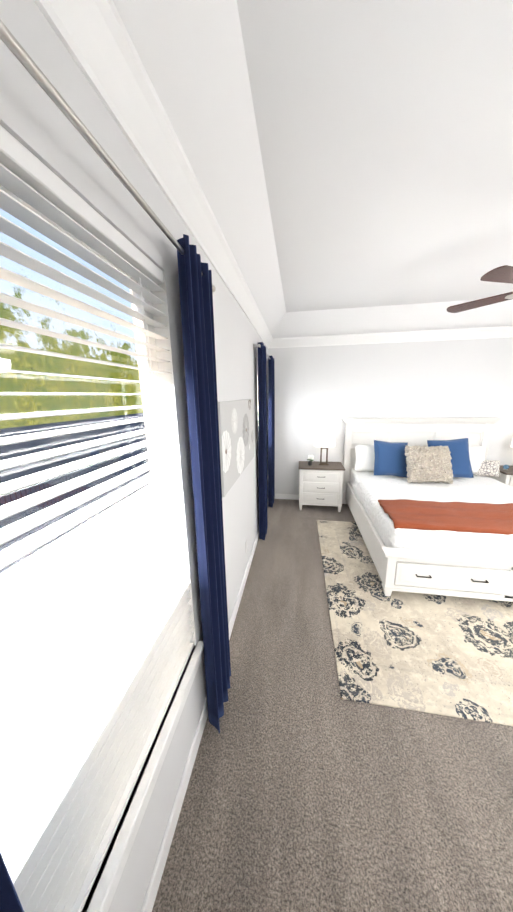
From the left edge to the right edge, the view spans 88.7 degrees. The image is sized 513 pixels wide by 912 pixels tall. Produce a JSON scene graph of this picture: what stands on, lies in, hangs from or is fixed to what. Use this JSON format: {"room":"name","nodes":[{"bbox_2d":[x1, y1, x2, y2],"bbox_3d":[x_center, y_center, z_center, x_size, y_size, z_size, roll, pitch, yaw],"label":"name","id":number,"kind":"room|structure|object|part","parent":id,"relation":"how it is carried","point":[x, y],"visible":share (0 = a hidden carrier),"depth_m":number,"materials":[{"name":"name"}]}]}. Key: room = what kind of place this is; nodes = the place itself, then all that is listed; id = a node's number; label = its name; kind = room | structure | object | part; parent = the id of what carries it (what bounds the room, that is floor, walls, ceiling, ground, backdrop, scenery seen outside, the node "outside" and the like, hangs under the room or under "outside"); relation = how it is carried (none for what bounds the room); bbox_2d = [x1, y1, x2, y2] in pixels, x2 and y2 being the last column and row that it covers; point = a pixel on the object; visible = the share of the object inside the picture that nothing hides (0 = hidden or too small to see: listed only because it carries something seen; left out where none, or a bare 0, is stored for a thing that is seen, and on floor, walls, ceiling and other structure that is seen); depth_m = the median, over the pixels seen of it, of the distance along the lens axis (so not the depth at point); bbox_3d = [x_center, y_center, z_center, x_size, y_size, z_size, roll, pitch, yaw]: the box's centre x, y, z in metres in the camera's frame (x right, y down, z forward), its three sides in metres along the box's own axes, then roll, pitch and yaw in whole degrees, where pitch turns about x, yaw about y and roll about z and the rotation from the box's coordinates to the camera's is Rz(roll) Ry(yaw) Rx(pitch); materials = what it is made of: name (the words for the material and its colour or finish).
{"room":"bedroom","nodes":[
{"label":"bedroom","id":0,"kind":"room"},
{"bbox_2d":[0,0,267,911],"bbox_3d":[-0.230,-0.203,2.259,0.150,3.060,4.900,1,13,9],"label":"wall","id":1,"kind":"structure","parent":0,"point":[35,121],"depth_m":0.97,"materials":[{"name":"white paint"}]},
{"bbox_2d":[0,185,168,595],"bbox_3d":[-0.490,0.250,0.754,0.046,1.740,0.920,1,13,9],"label":"window","id":2,"kind":"structure","parent":1,"relation":"in","point":[146,386],"depth_m":0.81,"materials":[{"name":"glass"}]},
{"bbox_2d":[0,125,193,911],"bbox_3d":[-0.431,0.250,0.744,0.062,1.734,0.917,1,13,9],"label":"window blind","id":3,"kind":"object","parent":2,"relation":"attached to","point":[96,644],"visible":1,"depth_m":0.65,"materials":[{"name":"white plastic"}]},
{"bbox_2d":[0,19,230,911],"bbox_3d":[-0.334,0.459,0.834,0.115,2.388,1.546,1,13,9],"label":"curtain","id":4,"kind":"object","parent":1,"relation":"attached to","point":[197,288],"visible":1,"depth_m":1.17,"materials":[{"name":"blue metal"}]},
{"bbox_2d":[82,641,203,911],"bbox_3d":[-0.403,1.155,0.950,0.100,0.115,0.990,1,13,9],"label":"window sill","id":5,"kind":"structure","parent":1,"relation":"attached to","point":[105,889],"depth_m":0.86,"materials":[{"name":"white wood"}]},
{"bbox_2d":[34,0,273,347],"bbox_3d":[-0.135,-1.279,1.988,0.080,0.134,4.410,1,13,9],"label":"crown molding","id":6,"kind":"structure","parent":1,"relation":"attached to","point":[94,38],"depth_m":0.75,"materials":[{"name":"white"}]},
{"bbox_2d":[141,499,267,911],"bbox_3d":[-0.124,1.242,2.573,0.014,0.100,4.530,1,13,9],"label":"baseboard","id":7,"kind":"structure","parent":1,"relation":"attached to","point":[153,887],"depth_m":1.19,"materials":[{"name":"white wood"}]},
{"bbox_2d":[218,399,253,496],"bbox_3d":[-0.136,-0.162,2.227,0.041,0.610,1.190,1,13,9],"label":"canvas art","id":8,"kind":"object","parent":1,"relation":"attached to","point":[236,428],"visible":1,"depth_m":1.97,"materials":[{"name":"grey"}]},
{"bbox_2d":[253,342,274,540],"bbox_3d":[0.147,-0.233,3.776,0.114,2.375,1.506,1,13,9],"label":"curtain","id":9,"kind":"object","parent":1,"relation":"attached to","point":[262,428],"visible":1,"depth_m":3.32,"materials":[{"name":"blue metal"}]},
{"bbox_2d":[113,0,512,337],"bbox_3d":[2.090,-1.498,1.578,4.895,0.410,4.900,1,13,9],"label":"ceiling","id":10,"kind":"structure","parent":0,"point":[351,162],"depth_m":1.23,"materials":[{"name":"white paint"}]},
{"bbox_2d":[447,265,512,312],"bbox_3d":[2.047,-1.158,1.687,1.295,0.900,1.276,1,13,9],"label":"fan","id":11,"kind":"object","parent":10,"relation":"hanging from","point":[502,274],"visible":1,"depth_m":1.95,"materials":[{"name":"brown wood"}]},
{"bbox_2d":[152,499,512,911],"bbox_3d":[3.053,1.399,2.095,6.745,0.100,4.900,1,13,9],"label":"floor","id":12,"kind":"structure","parent":0,"point":[309,789],"depth_m":1.25,"materials":[{"name":"carpet"}]},
{"bbox_2d":[299,461,344,511],"bbox_3d":[1.044,0.496,4.333,0.704,0.723,0.465,1,13,9],"label":"nightstand","id":13,"kind":"object","parent":12,"relation":"on","point":[320,485],"visible":0.98,"depth_m":4.14,"materials":[{"name":"white wood"}]},
{"bbox_2d":[307,455,313,465],"bbox_3d":[0.863,0.066,4.224,0.115,0.168,0.082,1,13,9],"label":"flower pot","id":14,"kind":"object","parent":13,"relation":"on","point":[310,457],"visible":1,"depth_m":4.20,"materials":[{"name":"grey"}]},
{"bbox_2d":[314,431,334,464],"bbox_3d":[1.087,-0.115,4.211,0.330,0.518,0.330,1,13,9],"label":"lamp","id":15,"kind":"object","parent":13,"relation":"on","point":[324,440],"visible":1,"depth_m":4.07,"materials":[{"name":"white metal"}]},
{"bbox_2d":[317,520,512,725],"bbox_3d":[2.261,1.257,2.524,3.140,0.010,2.400,1,13,9],"label":"rug","id":16,"kind":"object","parent":12,"relation":"on","point":[451,656],"visible":0.77,"depth_m":1.96,"materials":[{"name":"beige fabric"}]},
{"bbox_2d":[342,417,512,601],"bbox_3d":[2.307,0.368,3.154,2.200,1.459,2.295,1,13,9],"label":"bed","id":17,"kind":"object","parent":12,"relation":"on","point":[429,501],"visible":1,"depth_m":2.96,"materials":[{"name":"white"}]},
{"bbox_3d":[2.313,0.600,3.220,1.890,0.322,2.060,1,13,9],"label":"mattress","id":18,"kind":"part","parent":17,"relation":"part of","materials":[{"name":"white fabric"}]},
{"bbox_2d":[378,499,512,584],"bbox_3d":[2.261,0.748,2.615,1.924,0.460,0.768,1,13,9],"label":"throw","id":19,"kind":"object","parent":17,"relation":"on","point":[450,525],"depth_m":2.36,"materials":[{"name":"orange fabric"}]},
{"bbox_2d":[475,459,500,477],"bbox_3d":[3.296,0.172,3.745,0.295,0.219,0.179,1,13,9],"label":"pillow","id":20,"kind":"object","parent":17,"relation":"on","point":[484,468],"depth_m":3.72,"materials":[{"name":"white fabric"}]},
{"bbox_2d":[488,465,512,486],"bbox_3d":[3.868,0.550,3.883,0.704,0.723,0.465,1,13,9],"label":"nightstand","id":21,"kind":"object","parent":12,"relation":"on","point":[506,477],"visible":0.19,"depth_m":3.73,"materials":[{"name":"white wood"}]},
{"bbox_2d":[268,337,512,493],"bbox_3d":[2.487,-0.690,4.170,4.595,3.060,0.150,1,13,9],"label":"wall","id":22,"kind":"structure","parent":0,"point":[323,388],"depth_m":4.07,"materials":[{"name":"white paint"}]},
{"bbox_2d":[275,494,298,499],"bbox_3d":[2.499,0.771,4.423,4.595,0.100,0.014,1,13,9],"label":"baseboard","id":23,"kind":"structure","parent":22,"relation":"attached to","point":[277,496],"depth_m":4.72,"materials":[{"name":"white wood"}]},
{"bbox_2d":[268,326,512,348],"bbox_3d":[2.450,-1.743,3.812,4.595,0.134,0.080,1,13,9],"label":"crown molding","id":24,"kind":"structure","parent":22,"relation":"attached to","point":[503,331],"depth_m":3.87,"materials":[{"name":"white"}]},
{"label":"outside","id":25,"kind":"structure","parent":0,"visible":0},
{"bbox_2d":[0,208,150,573],"bbox_3d":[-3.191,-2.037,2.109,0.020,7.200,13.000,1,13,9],"label":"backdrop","id":26,"kind":"structure","parent":25,"point":[110,400],"depth_m":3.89,"materials":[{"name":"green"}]}
]}

